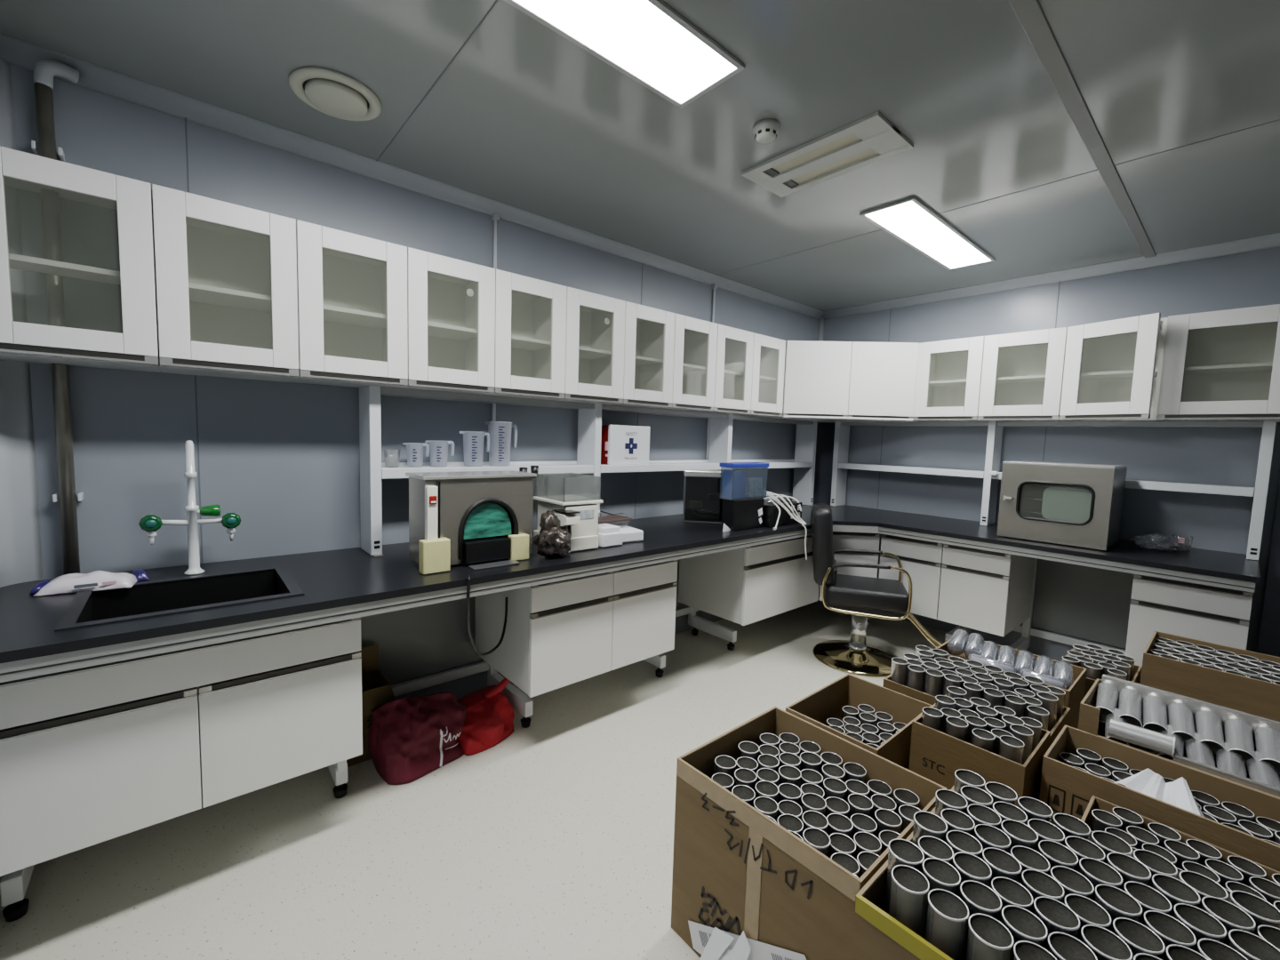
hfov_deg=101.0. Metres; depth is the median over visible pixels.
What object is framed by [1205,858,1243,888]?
tube
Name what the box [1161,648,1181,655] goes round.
tube
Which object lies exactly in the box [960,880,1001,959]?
tube
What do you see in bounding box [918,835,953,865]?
tube
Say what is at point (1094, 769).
tube
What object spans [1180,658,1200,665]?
tube
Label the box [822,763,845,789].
tube
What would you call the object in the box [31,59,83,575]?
drain pipe
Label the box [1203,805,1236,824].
tube
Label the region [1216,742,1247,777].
tube
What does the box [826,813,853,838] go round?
tube
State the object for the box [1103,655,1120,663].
tube
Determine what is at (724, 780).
tube
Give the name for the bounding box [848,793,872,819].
tube
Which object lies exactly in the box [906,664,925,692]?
tube
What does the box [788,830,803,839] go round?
tube
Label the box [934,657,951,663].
tube
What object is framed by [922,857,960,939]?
tube
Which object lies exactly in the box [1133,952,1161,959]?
tube
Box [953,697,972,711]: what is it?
tube
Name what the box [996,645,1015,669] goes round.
tube
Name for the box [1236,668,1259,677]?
tube
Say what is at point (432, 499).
rocker switch
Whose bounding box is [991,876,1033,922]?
tube
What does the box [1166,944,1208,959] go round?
tube
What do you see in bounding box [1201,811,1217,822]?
tube
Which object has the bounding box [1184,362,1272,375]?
shelf
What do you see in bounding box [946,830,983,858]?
tube
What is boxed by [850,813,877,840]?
tube
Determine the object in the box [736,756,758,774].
tube
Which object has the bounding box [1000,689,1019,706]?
tube
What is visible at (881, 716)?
tube
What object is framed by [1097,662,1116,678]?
tube
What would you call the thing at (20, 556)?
wall
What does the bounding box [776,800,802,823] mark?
tube
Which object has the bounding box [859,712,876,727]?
tube
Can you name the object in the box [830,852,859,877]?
tube
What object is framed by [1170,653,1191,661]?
tube
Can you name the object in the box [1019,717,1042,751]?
tube
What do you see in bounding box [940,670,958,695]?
tube
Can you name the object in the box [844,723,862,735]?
tube
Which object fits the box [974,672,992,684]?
tube
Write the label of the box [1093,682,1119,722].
tube
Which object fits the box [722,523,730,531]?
folded card
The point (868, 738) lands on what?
tube
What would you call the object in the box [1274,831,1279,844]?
tube
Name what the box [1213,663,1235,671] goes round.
tube
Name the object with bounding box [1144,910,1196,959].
tube
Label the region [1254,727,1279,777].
tube
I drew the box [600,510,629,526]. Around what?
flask
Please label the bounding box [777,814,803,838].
tube
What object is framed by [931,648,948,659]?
tube
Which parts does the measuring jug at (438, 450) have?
handle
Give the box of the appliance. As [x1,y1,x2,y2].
[682,469,723,524]
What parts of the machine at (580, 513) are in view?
control panel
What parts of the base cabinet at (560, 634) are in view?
door, drawer, finger pull, finger pull, door, finger pull, drawer, finger pull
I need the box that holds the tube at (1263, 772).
[1246,751,1279,788]
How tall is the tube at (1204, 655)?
0.150 m
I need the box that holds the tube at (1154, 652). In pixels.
[1150,648,1169,655]
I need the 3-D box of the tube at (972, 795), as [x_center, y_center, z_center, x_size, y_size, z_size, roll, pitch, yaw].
[0.748,0.775,1.182,0.061,0.150,0.061,5,6,37]
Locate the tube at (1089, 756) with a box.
[1076,748,1101,769]
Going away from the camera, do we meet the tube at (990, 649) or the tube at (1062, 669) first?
the tube at (1062, 669)
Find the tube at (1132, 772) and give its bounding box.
[1129,768,1142,775]
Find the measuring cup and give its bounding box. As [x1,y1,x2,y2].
[1172,534,1193,552]
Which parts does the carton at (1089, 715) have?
foil wrapped strip, foil wrapped strip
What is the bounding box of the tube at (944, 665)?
[937,661,954,671]
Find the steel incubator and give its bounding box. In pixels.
[996,461,1127,550]
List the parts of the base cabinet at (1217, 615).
door, finger pull, drawer, finger pull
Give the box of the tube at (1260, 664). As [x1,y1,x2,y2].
[1248,660,1270,669]
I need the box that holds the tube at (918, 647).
[915,645,931,655]
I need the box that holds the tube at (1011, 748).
[999,735,1024,764]
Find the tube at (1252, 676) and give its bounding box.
[1248,675,1271,682]
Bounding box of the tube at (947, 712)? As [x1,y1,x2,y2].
[940,707,961,733]
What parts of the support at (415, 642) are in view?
panel, floor rail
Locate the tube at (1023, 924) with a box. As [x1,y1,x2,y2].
[1001,904,1047,959]
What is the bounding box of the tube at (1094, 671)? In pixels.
[1084,662,1102,679]
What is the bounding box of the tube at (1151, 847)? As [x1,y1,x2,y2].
[1141,843,1176,866]
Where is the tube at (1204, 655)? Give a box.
[1193,651,1214,659]
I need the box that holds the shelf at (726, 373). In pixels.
[723,369,743,377]
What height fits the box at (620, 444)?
0.226 m
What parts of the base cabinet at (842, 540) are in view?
door, drawer, finger pull, finger pull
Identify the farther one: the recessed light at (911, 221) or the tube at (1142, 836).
the recessed light at (911, 221)
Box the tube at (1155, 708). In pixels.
[1143,695,1167,732]
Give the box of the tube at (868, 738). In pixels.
[862,732,880,746]
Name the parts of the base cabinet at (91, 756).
finger pull, door, drawer, finger pull, door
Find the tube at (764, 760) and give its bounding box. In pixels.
[757,753,779,774]
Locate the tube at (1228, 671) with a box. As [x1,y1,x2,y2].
[1224,670,1247,677]
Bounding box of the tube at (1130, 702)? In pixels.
[1118,688,1142,727]
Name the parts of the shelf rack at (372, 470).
post, shelf, post, rail, shelf, post, shelf, post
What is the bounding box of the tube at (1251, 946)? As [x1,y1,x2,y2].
[1227,928,1279,959]
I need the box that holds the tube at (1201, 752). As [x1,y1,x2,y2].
[1184,732,1215,767]
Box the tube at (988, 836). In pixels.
[974,824,1011,859]
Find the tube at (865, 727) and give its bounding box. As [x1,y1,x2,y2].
[860,723,878,736]
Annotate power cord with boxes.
[466,571,507,655]
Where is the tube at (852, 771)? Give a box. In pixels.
[843,762,866,783]
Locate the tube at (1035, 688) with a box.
[1030,684,1050,698]
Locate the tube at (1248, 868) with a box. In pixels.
[1227,855,1266,886]
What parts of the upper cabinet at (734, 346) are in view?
finger pull, door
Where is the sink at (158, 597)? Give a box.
[54,565,303,631]
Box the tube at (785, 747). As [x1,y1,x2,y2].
[778,742,799,760]
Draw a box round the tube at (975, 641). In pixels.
[964,632,983,659]
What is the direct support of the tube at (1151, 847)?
in the carton at (1095, 803)
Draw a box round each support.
[0,559,736,922]
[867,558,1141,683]
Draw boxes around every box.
[600,424,650,464]
[762,500,802,527]
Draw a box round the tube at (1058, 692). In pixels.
[1045,686,1065,723]
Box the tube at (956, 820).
[940,808,975,842]
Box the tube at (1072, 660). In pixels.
[1062,656,1079,666]
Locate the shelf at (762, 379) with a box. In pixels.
[759,376,775,382]
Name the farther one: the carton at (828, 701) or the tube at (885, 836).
the carton at (828, 701)
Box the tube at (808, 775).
[800,768,823,789]
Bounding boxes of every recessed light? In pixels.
[503,0,745,108]
[859,196,995,270]
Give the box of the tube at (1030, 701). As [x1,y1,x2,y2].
[1021,696,1041,717]
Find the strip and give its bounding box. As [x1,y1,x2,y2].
[598,514,631,524]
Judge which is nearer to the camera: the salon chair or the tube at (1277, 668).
the tube at (1277, 668)
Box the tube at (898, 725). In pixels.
[893,722,906,734]
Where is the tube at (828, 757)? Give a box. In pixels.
[820,752,842,775]
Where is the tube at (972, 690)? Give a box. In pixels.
[963,682,983,701]
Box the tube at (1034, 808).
[1017,796,1053,824]
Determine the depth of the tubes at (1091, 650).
2.42 m
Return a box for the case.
[721,497,764,531]
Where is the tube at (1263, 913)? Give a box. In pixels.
[1230,890,1279,935]
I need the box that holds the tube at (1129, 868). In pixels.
[1106,852,1151,890]
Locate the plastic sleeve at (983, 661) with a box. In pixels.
[968,653,1016,672]
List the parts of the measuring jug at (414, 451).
handle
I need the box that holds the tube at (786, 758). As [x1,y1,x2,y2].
[778,752,800,770]
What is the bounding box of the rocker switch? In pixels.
[429,496,436,503]
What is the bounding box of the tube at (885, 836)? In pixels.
[879,830,899,854]
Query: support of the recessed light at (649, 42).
in the ceiling
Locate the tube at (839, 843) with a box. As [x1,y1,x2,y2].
[829,832,855,858]
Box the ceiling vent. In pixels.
[288,66,381,120]
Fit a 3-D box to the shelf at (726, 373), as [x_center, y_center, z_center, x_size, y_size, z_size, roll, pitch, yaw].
[0.512,-0.721,3.566,0.336,0.016,0.248,-2,6,-41]
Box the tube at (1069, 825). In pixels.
[1053,813,1090,845]
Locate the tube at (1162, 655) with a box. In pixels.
[1159,654,1179,660]
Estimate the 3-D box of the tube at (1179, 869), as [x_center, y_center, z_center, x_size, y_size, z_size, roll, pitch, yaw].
[1.235,0.984,1.222,0.061,0.150,0.061,-1,6,-33]
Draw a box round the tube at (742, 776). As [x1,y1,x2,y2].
[734,768,756,799]
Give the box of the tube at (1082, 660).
[1075,656,1093,667]
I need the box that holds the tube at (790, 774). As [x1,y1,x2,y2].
[778,765,801,788]
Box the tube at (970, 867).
[952,852,991,897]
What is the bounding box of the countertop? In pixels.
[0,502,1260,682]
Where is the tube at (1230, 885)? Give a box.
[1225,880,1266,900]
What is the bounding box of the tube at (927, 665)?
[922,661,940,692]
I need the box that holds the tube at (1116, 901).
[1094,884,1142,932]
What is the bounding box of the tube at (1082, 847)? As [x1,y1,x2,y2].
[1064,835,1105,871]
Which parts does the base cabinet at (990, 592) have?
door, finger pull, drawer, finger pull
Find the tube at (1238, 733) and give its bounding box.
[1224,719,1255,767]
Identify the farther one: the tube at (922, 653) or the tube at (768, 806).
the tube at (922, 653)
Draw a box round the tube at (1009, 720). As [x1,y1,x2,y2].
[1001,714,1024,732]
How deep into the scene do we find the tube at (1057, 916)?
0.88 m
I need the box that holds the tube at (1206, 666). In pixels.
[1201,664,1223,671]
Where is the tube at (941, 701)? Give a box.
[935,695,955,710]
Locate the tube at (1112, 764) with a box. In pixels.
[1102,757,1128,779]
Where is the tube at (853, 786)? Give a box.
[845,779,869,803]
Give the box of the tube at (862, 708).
[857,704,874,720]
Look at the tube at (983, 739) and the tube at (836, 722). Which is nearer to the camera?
the tube at (983, 739)
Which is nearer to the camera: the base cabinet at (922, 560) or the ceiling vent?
the ceiling vent
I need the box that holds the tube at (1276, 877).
[1272,873,1279,885]
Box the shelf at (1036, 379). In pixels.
[996,375,1045,383]
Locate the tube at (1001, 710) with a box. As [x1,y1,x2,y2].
[993,705,1015,720]
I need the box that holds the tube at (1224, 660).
[1215,656,1236,664]
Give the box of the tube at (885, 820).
[874,808,902,839]
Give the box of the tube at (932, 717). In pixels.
[921,706,943,731]
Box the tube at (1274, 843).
[1262,839,1279,846]
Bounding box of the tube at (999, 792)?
[984,782,1017,809]
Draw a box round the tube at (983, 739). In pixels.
[971,728,995,752]
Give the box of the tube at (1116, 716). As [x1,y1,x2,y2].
[1104,708,1128,745]
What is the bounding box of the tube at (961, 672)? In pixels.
[955,668,973,678]
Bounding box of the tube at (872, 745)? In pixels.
[866,744,878,748]
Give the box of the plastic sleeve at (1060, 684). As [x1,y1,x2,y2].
[1019,668,1067,689]
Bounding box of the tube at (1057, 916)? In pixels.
[1033,896,1079,950]
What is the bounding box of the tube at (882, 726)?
[877,721,895,735]
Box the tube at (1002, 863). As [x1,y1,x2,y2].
[982,847,1021,887]
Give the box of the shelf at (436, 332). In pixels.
[427,321,477,341]
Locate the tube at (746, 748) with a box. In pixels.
[738,741,759,763]
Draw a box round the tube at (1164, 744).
[1108,718,1175,757]
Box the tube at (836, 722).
[826,718,843,728]
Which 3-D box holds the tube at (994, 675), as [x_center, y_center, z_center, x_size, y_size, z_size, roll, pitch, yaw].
[1.381,0.832,2.043,0.061,0.150,0.061,2,5,-1]
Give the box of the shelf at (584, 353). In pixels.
[578,345,611,359]
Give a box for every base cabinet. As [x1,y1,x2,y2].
[0,616,362,876]
[475,560,678,697]
[677,535,819,625]
[818,531,879,600]
[879,534,943,619]
[937,544,1034,636]
[1125,574,1253,667]
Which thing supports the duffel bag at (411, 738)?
on the floor
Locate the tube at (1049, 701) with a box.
[1036,691,1058,731]
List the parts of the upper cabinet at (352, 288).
finger pull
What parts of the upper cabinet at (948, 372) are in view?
finger pull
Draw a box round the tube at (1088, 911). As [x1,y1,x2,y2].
[1064,894,1111,940]
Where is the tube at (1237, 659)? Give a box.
[1225,655,1247,663]
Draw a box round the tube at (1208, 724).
[1194,710,1225,758]
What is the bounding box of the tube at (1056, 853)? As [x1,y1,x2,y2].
[1038,840,1078,875]
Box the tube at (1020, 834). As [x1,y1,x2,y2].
[1001,819,1038,854]
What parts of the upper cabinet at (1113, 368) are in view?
finger pull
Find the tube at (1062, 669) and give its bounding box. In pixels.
[1053,660,1073,689]
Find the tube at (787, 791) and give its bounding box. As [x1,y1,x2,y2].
[777,783,801,806]
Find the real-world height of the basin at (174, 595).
0.200 m
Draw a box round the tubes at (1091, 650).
[1067,637,1215,681]
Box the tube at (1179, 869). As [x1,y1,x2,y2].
[1176,867,1183,879]
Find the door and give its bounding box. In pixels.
[1256,471,1279,657]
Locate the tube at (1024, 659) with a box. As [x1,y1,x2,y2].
[1014,650,1035,675]
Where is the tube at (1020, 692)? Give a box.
[1014,688,1035,697]
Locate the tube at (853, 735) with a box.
[845,732,863,742]
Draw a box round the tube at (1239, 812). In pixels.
[1221,801,1254,825]
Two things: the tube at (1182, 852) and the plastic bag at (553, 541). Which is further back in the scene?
the plastic bag at (553, 541)
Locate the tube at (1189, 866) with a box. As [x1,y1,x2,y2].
[1182,861,1220,883]
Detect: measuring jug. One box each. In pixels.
[402,442,429,467]
[425,440,454,466]
[459,431,489,466]
[485,421,517,465]
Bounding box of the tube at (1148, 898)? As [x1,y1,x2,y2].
[1124,880,1172,924]
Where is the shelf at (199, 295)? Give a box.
[188,282,271,312]
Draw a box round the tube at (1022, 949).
[1013,940,1056,959]
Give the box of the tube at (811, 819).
[801,810,828,839]
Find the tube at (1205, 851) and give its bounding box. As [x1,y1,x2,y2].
[1185,839,1222,866]
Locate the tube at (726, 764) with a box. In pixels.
[714,755,735,786]
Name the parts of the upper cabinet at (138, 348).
finger pull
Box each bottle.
[519,467,527,471]
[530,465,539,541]
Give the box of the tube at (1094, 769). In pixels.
[1085,763,1111,779]
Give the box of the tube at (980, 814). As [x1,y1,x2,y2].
[967,803,1001,836]
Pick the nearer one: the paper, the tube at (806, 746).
the paper
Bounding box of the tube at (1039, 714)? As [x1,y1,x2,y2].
[1026,705,1049,730]
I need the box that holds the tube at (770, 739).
[760,733,779,749]
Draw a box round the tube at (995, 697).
[983,688,1004,709]
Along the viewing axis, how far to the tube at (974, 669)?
2.10 m
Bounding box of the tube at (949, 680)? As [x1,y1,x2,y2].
[943,673,962,695]
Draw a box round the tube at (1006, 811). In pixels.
[992,801,1027,830]
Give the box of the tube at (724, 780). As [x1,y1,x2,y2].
[712,772,734,791]
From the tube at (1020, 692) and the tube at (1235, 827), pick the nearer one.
the tube at (1235, 827)
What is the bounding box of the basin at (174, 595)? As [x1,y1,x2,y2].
[76,569,289,623]
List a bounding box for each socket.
[372,540,383,557]
[1249,547,1257,554]
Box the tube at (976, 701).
[969,697,990,711]
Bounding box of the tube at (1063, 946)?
[1048,931,1097,959]
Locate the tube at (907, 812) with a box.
[898,804,921,833]
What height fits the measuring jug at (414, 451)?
0.105 m
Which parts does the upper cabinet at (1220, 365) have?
finger pull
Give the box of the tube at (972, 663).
[966,660,983,670]
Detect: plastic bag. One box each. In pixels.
[532,510,571,558]
[1129,533,1179,551]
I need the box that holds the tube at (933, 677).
[924,669,943,696]
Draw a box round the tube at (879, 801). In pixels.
[871,793,896,820]
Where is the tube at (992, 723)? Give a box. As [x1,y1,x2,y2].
[983,717,1005,732]
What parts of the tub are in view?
lid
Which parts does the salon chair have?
backrest, armrest, armrest, seat, frame, frame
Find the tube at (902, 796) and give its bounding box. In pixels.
[893,788,919,815]
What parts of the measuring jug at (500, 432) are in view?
handle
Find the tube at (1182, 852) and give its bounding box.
[1164,839,1199,869]
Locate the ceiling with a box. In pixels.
[0,0,1279,311]
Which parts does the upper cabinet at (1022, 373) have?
finger pull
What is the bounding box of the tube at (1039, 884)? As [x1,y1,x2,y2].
[1021,869,1064,913]
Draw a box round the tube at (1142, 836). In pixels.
[1126,825,1159,849]
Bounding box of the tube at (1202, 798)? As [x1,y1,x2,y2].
[1190,790,1219,812]
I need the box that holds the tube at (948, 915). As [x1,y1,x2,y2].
[925,888,968,959]
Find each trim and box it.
[0,32,823,319]
[813,422,835,503]
[818,316,823,341]
[822,232,1279,319]
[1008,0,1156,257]
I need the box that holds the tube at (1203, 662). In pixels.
[1192,658,1212,665]
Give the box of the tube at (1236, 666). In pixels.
[1224,663,1247,671]
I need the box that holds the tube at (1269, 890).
[1248,876,1279,905]
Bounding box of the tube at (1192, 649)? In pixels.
[1184,646,1203,654]
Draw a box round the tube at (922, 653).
[918,649,934,661]
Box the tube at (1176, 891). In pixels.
[1152,873,1200,917]
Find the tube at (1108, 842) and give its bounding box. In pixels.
[1091,830,1132,863]
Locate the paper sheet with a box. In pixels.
[1114,768,1205,817]
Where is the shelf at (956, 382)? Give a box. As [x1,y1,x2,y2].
[928,379,966,386]
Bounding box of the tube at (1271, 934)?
[1256,925,1279,950]
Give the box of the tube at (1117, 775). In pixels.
[1112,770,1132,786]
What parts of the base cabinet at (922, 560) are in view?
finger pull, drawer, finger pull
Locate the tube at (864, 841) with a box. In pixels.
[853,832,881,861]
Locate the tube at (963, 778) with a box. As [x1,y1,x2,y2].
[953,768,985,794]
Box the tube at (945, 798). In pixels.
[934,789,967,817]
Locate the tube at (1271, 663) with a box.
[1259,660,1279,668]
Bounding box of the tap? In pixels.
[138,440,241,575]
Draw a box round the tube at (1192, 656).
[1182,653,1202,660]
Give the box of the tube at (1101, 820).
[1090,808,1122,831]
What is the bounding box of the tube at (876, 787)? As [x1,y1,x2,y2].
[867,779,891,799]
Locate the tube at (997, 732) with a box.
[991,728,1014,754]
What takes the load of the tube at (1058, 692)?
on the carton at (900, 688)
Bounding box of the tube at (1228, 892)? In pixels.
[1224,888,1231,902]
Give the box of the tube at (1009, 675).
[1003,672,1023,679]
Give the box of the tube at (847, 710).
[841,705,858,722]
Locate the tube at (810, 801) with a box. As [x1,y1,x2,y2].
[801,792,826,822]
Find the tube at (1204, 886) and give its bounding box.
[1179,870,1228,909]
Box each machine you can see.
[405,470,536,575]
[533,472,603,552]
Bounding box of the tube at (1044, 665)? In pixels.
[1032,655,1054,679]
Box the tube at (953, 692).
[946,686,966,699]
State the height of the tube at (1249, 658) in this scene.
0.150 m
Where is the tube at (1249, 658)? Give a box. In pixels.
[1237,654,1258,663]
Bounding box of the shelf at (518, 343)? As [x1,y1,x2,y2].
[511,335,550,351]
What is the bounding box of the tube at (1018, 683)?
[1008,677,1028,692]
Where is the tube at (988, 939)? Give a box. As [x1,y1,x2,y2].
[966,913,1014,959]
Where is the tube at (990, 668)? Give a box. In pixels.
[984,664,1002,675]
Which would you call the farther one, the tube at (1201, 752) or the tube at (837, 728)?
the tube at (837, 728)
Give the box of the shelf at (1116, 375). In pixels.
[1080,368,1157,380]
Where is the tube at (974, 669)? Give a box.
[969,666,988,678]
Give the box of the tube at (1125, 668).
[1112,661,1130,680]
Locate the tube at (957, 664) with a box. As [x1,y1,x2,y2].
[952,661,969,671]
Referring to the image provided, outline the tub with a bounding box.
[719,462,769,500]
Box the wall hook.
[990,471,1001,475]
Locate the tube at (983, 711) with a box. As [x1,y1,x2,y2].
[976,705,997,719]
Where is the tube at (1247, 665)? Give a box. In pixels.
[1237,661,1258,669]
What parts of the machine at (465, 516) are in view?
green pane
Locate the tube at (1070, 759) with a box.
[1059,752,1084,768]
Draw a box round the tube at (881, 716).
[875,712,892,727]
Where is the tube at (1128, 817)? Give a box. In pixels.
[1112,807,1143,831]
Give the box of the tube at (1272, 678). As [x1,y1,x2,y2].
[1260,674,1279,683]
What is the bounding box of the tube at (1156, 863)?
[1133,848,1177,887]
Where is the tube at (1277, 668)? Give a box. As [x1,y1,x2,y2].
[1272,665,1279,670]
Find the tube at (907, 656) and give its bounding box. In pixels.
[904,653,919,660]
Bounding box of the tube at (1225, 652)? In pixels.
[1216,649,1236,657]
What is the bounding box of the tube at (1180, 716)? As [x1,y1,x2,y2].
[1168,703,1196,748]
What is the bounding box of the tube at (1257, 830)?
[1238,819,1272,840]
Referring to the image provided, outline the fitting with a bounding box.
[741,111,913,197]
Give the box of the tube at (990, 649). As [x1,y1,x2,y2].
[978,640,999,662]
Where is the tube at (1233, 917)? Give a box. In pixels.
[1201,896,1255,944]
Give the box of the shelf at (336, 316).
[323,304,385,328]
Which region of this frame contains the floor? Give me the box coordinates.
[0,600,947,959]
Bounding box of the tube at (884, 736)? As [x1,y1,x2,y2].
[879,732,892,744]
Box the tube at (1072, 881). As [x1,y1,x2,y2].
[1050,865,1094,903]
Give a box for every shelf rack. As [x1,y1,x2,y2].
[359,385,817,557]
[830,420,1276,560]
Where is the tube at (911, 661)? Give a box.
[905,658,922,682]
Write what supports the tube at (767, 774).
in the carton at (736, 869)
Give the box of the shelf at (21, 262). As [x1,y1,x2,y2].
[8,253,120,284]
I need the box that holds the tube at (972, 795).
[960,785,992,814]
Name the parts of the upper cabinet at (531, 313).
finger pull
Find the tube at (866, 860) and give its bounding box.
[856,851,879,878]
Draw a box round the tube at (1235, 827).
[1221,823,1253,835]
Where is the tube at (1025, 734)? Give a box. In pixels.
[1009,724,1033,764]
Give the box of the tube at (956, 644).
[947,629,968,655]
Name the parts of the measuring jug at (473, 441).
handle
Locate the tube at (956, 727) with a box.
[945,716,967,741]
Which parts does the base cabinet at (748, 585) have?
drawer, door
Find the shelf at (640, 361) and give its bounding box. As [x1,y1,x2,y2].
[635,355,662,366]
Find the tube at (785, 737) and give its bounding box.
[778,732,799,755]
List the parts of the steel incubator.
panel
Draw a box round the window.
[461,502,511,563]
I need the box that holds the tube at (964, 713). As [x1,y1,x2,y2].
[958,709,979,720]
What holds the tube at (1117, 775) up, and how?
on the carton at (1066, 788)
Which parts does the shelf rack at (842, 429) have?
post, shelf, post, rail, shelf, post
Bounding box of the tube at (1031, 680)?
[1024,675,1043,690]
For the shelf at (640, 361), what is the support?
attached to the upper cabinet at (649, 332)
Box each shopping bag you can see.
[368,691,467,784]
[456,677,514,755]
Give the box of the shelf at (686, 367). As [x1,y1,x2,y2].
[682,363,705,372]
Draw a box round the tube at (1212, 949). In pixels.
[1197,938,1247,959]
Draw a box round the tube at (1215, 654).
[1205,651,1224,659]
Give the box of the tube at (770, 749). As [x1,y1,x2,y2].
[759,744,779,759]
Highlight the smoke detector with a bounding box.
[752,119,780,143]
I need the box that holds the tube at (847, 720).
[843,716,860,729]
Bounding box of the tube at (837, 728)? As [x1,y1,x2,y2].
[829,725,845,733]
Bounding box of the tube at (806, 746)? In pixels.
[799,740,820,757]
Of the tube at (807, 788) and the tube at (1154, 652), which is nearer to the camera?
the tube at (807, 788)
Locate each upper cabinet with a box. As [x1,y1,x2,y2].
[0,146,160,372]
[152,184,299,382]
[288,219,407,388]
[398,247,495,394]
[486,269,566,399]
[554,286,625,404]
[610,301,675,408]
[659,313,717,411]
[700,323,753,415]
[739,333,785,416]
[768,340,919,423]
[913,336,984,421]
[977,327,1067,421]
[1058,312,1167,421]
[1156,304,1279,422]
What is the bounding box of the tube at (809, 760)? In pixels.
[800,752,822,773]
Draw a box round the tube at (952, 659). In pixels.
[948,656,965,663]
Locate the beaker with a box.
[383,448,400,467]
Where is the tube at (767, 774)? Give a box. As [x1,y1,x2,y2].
[756,768,779,787]
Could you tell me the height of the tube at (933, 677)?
0.150 m
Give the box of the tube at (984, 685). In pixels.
[978,682,998,698]
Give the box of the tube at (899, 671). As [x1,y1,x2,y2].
[890,657,908,686]
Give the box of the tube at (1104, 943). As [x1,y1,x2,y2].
[1080,924,1132,959]
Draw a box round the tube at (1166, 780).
[1163,777,1174,783]
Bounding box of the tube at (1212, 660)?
[1203,657,1224,665]
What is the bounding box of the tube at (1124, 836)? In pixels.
[1104,827,1137,847]
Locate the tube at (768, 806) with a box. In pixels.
[753,796,778,822]
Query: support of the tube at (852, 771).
in the carton at (736, 869)
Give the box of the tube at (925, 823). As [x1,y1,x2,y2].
[912,810,947,846]
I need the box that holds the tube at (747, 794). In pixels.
[731,784,755,807]
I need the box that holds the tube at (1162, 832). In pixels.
[1147,822,1181,847]
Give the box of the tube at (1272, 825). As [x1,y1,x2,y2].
[1256,816,1279,841]
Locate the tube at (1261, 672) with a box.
[1248,667,1271,677]
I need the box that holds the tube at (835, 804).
[824,796,849,818]
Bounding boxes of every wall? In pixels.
[0,56,42,587]
[10,64,819,700]
[823,247,1279,661]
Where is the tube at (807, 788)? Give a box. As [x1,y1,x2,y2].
[800,783,824,807]
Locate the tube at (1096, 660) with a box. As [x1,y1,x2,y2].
[1088,656,1107,664]
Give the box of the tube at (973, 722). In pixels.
[965,715,987,743]
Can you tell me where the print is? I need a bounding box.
[73,580,116,588]
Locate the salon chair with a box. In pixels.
[810,503,943,677]
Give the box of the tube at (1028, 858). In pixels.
[1010,845,1050,884]
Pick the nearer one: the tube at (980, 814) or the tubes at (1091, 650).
the tube at (980, 814)
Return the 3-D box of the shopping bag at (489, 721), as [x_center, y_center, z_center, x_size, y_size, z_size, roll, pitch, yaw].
[-0.746,1.041,2.423,0.315,0.228,0.340,-2,6,-41]
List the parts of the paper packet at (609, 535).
lid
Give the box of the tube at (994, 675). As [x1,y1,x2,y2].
[989,672,1007,684]
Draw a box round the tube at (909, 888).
[888,864,929,938]
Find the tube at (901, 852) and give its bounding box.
[884,838,924,914]
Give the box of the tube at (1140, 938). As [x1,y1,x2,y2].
[1112,917,1165,959]
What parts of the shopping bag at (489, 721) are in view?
handle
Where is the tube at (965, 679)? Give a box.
[960,675,977,688]
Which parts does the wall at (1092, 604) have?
floor rail, panel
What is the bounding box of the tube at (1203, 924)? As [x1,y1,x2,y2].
[1173,903,1226,951]
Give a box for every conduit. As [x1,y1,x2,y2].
[492,212,499,421]
[705,283,717,459]
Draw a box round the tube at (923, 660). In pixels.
[920,657,936,667]
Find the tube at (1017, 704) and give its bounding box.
[1004,695,1026,718]
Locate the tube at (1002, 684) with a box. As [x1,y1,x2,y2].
[993,678,1014,691]
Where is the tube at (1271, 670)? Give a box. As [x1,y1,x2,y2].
[1260,666,1279,675]
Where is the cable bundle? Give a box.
[761,489,807,559]
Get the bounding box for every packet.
[29,568,149,597]
[619,525,643,543]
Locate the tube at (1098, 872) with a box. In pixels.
[1079,857,1122,901]
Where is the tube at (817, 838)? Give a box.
[802,827,830,857]
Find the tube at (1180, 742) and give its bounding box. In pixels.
[1156,724,1184,759]
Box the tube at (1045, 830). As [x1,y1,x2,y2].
[1027,818,1064,851]
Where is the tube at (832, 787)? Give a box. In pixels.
[823,777,847,801]
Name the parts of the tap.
knob, arm, lever knob, arm, knob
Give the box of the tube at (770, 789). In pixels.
[755,780,778,803]
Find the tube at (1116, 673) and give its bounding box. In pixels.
[1107,668,1127,679]
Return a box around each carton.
[346,644,395,767]
[670,706,946,959]
[785,673,932,769]
[851,784,954,959]
[882,674,1070,747]
[908,695,1050,807]
[935,640,1087,728]
[1039,724,1279,871]
[1065,648,1141,696]
[1077,674,1279,798]
[1080,795,1279,881]
[1140,631,1279,721]
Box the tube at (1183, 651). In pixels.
[1173,647,1192,655]
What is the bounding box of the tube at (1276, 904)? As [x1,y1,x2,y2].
[1273,900,1279,910]
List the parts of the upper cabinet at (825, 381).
finger pull, door, finger pull, door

